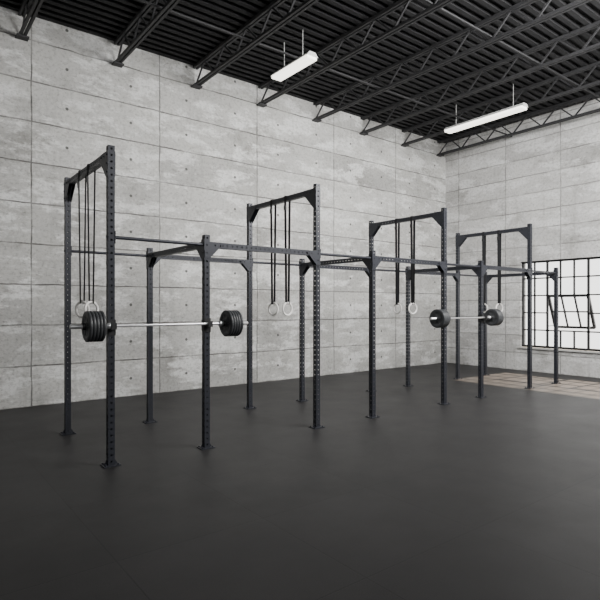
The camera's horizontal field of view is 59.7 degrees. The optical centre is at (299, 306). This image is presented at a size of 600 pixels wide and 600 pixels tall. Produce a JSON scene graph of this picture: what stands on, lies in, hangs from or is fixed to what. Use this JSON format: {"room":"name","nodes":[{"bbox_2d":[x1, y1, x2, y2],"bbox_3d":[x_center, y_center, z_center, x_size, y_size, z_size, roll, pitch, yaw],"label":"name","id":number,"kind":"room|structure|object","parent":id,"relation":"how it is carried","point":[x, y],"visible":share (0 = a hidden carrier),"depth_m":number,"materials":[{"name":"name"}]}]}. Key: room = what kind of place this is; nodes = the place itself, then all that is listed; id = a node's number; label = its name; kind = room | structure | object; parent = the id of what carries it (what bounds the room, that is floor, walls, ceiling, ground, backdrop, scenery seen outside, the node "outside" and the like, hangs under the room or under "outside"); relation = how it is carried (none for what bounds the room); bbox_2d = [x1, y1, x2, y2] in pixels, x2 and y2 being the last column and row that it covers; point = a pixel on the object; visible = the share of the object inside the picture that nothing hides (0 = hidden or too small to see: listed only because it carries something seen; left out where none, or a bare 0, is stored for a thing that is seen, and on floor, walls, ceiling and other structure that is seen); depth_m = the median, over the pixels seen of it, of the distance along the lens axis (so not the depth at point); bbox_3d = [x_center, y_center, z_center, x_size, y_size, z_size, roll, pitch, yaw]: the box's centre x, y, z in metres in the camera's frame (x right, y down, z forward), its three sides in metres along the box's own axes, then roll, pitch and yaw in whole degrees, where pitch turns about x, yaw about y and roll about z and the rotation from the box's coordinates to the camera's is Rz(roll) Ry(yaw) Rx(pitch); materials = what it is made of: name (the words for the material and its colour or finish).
{"room":"gym","nodes":[
{"label":"gym","id":0,"kind":"room"},
{"bbox_2d":[0,6,445,409],"bbox_3d":[-3.598,-1.730,10.685,21.400,7.100,0.300,0,0,-38],"label":"wall","id":1,"kind":"structure","parent":0,"point":[190,162],"depth_m":11.29,"materials":[{"name":"concrete"}]},
{"bbox_2d":[0,363,599,599],"bbox_3d":[2.347,1.920,2.767,21.700,0.200,20.100,0,0,-38],"label":"floor","id":2,"kind":"structure","parent":0,"point":[496,496],"depth_m":5.04,"materials":[{"name":"rubber"}]},
{"bbox_2d":[59,145,560,467],"bbox_3d":[1.385,-0.010,9.906,10.605,3.660,2.085,0,0,-38],"label":"rig","id":3,"kind":"object","parent":2,"relation":"on","point":[205,248],"visible":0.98,"depth_m":8.21,"materials":[{"name":"black metal"}]},
{"bbox_2d":[75,164,98,317],"bbox_3d":[-2.759,-0.814,6.753,0.210,1.940,0.562,0,0,-38],"label":"rings","id":4,"kind":"object","parent":3,"relation":"hanging from","point":[86,306],"visible":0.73,"depth_m":6.62,"materials":[{"name":"black fabric"}]},
{"bbox_2d":[69,310,247,341],"bbox_3d":[-1.595,0.220,6.336,2.250,0.344,0.344,0,0,-38],"label":"barbell","id":5,"kind":"object","parent":3,"relation":"on","point":[94,326],"visible":1,"depth_m":5.98,"materials":[{"name":"black rubber"}]},
{"bbox_2d":[268,196,292,315],"bbox_3d":[-0.351,-0.814,8.649,0.231,1.940,0.542,0,0,-38],"label":"rings","id":6,"kind":"object","parent":3,"relation":"hanging from","point":[273,300],"visible":1,"depth_m":8.50,"materials":[{"name":"black fabric"}]},
{"bbox_2d":[393,216,416,313],"bbox_3d":[2.082,-0.814,10.537,0.232,1.940,0.544,0,0,-38],"label":"rings","id":7,"kind":"object","parent":3,"relation":"hanging from","point":[412,223],"visible":0.99,"depth_m":10.38,"materials":[{"name":"black fabric"}]},
{"bbox_2d":[429,309,503,327],"bbox_3d":[3.243,0.220,10.084,2.250,0.344,0.344,0,0,-38],"label":"barbell","id":8,"kind":"object","parent":3,"relation":"on","point":[439,318],"visible":0.99,"depth_m":9.62,"materials":[{"name":"black rubber"}]},
{"bbox_2d":[482,230,502,312],"bbox_3d":[4.514,-0.814,12.412,0.225,1.940,0.557,0,0,-38],"label":"rings","id":9,"kind":"object","parent":3,"relation":"hanging from","point":[498,234],"visible":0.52,"depth_m":12.24,"materials":[{"name":"black fabric"}]},
{"bbox_2d":[0,0,599,142],"bbox_3d":[2.347,-5.405,2.767,21.700,0.250,20.100,0,0,-38],"label":"ceiling","id":10,"kind":"structure","parent":0,"point":[178,38],"depth_m":10.58,"materials":[{"name":"metal"}]},
{"bbox_2d":[15,0,43,41],"bbox_3d":[0.964,-5.032,1.694,0.200,0.485,19.498,0,0,-38],"label":"joist","id":11,"kind":"object","parent":10,"relation":"attached to","point":[22,36],"visible":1,"depth_m":8.97,"materials":[{"name":"metal"}]},
{"bbox_2d":[111,0,180,67],"bbox_3d":[2.308,-5.032,2.736,0.200,0.485,19.498,0,0,-38],"label":"joist","id":12,"kind":"object","parent":10,"relation":"attached to","point":[155,20],"visible":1,"depth_m":9.41,"materials":[{"name":"metal"}]},
{"bbox_2d":[191,0,318,89],"bbox_3d":[3.668,-5.032,3.789,0.200,0.485,19.498,0,0,-38],"label":"joist","id":13,"kind":"object","parent":10,"relation":"attached to","point":[273,5],"visible":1,"depth_m":9.73,"materials":[{"name":"metal"}]},
{"bbox_2d":[271,30,317,80],"bbox_3d":[-0.130,-4.952,10.209,0.260,0.675,1.200,0,0,-38],"label":"fluorescent ceiling light","id":14,"kind":"object","parent":10,"relation":"hanging from","point":[310,57],"visible":1,"depth_m":10.10,"materials":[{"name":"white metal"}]},
{"bbox_2d":[272,55,316,80],"bbox_3d":[-0.130,-4.643,10.209,0.236,0.055,1.160,0,0,-38],"label":"diffuser","id":15,"kind":"object","parent":14,"relation":"attached to","point":[303,61],"depth_m":10.11,"materials":[{"name":"white plastic"}]},
{"bbox_2d":[256,0,455,107],"bbox_3d":[5.011,-5.032,4.830,0.200,0.485,19.498,0,0,-38],"label":"joist","id":16,"kind":"object","parent":10,"relation":"attached to","point":[436,5],"visible":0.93,"depth_m":9.81,"materials":[{"name":"metal"}]},
{"bbox_2d":[312,0,591,122],"bbox_3d":[6.355,-5.032,5.872,0.200,0.485,19.498,0,0,-38],"label":"joist","id":17,"kind":"object","parent":10,"relation":"attached to","point":[539,19],"visible":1,"depth_m":10.29,"materials":[{"name":"metal"}]},
{"bbox_2d":[359,20,599,135],"bbox_3d":[7.699,-5.032,6.913,0.200,0.485,19.498,0,0,-38],"label":"joist","id":18,"kind":"object","parent":10,"relation":"attached to","point":[596,24],"visible":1,"depth_m":11.42,"materials":[{"name":"metal"}]},
{"bbox_2d":[444,84,527,133],"bbox_3d":[4.580,-4.952,13.062,0.260,0.675,2.200,0,0,-38],"label":"fluorescent ceiling light","id":19,"kind":"object","parent":10,"relation":"hanging from","point":[521,107],"visible":0.98,"depth_m":12.86,"materials":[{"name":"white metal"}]},
{"bbox_2d":[445,106,526,133],"bbox_3d":[4.580,-4.643,13.062,0.236,0.055,2.160,0,0,-38],"label":"diffuser","id":20,"kind":"object","parent":19,"relation":"attached to","point":[514,109],"depth_m":12.94,"materials":[{"name":"white plastic"}]},
{"bbox_2d":[401,61,599,146],"bbox_3d":[9.051,-5.032,7.960,0.200,0.485,19.498,0,0,-38],"label":"joist","id":21,"kind":"object","parent":10,"relation":"attached to","point":[593,66],"visible":0.88,"depth_m":12.65,"materials":[{"name":"metal"}]},
{"bbox_2d":[436,91,599,156],"bbox_3d":[10.387,-5.032,8.995,0.200,0.485,19.498,0,0,-38],"label":"joist","id":22,"kind":"object","parent":10,"relation":"attached to","point":[587,97],"visible":1,"depth_m":14.43,"materials":[{"name":"metal"}]},
{"bbox_3d":[-4.411,-5.032,-2.470,0.200,0.485,19.498,0,0,-38],"label":"joist","id":23,"kind":"object","parent":10,"relation":"attached to","visible":0},
{"bbox_2d":[137,0,599,136],"bbox_3d":[0.356,-4.915,5.336,21.100,0.030,8.430,0,0,-38],"label":"joist bridging","id":24,"kind":"object","parent":23,"relation":"attached to","point":[143,1],"visible":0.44,"depth_m":10.02,"materials":[{"name":"metal"}]},
{"bbox_2d":[446,98,599,377],"bbox_3d":[10.805,-1.730,9.321,0.300,7.100,19.500,0,0,-38],"label":"wall","id":25,"kind":"structure","parent":0,"point":[547,178],"depth_m":14.96,"materials":[{"name":"concrete"}]},
{"bbox_2d":[518,346,599,353],"bbox_3d":[7.625,1.165,13.220,0.150,0.050,4.420,0,0,-38],"label":"sill","id":26,"kind":"structure","parent":25,"relation":"attached to","point":[522,347],"depth_m":13.87,"materials":[{"name":"concrete"}]},
{"bbox_2d":[522,257,599,350],"bbox_3d":[7.705,-0.065,13.281,0.070,2.410,4.320,0,0,-38],"label":"frame","id":27,"kind":"object","parent":25,"relation":"attached to","point":[588,275],"visible":0.98,"depth_m":14.13,"materials":[{"name":"black metal"}]},
{"bbox_2d":[548,295,595,328],"bbox_3d":[7.874,0.141,13.413,0.445,0.918,2.905,0,0,-38],"label":"window","id":28,"kind":"structure","parent":25,"relation":"in","point":[577,311],"depth_m":14.07,"materials":[{"name":"black metal"}]}
]}

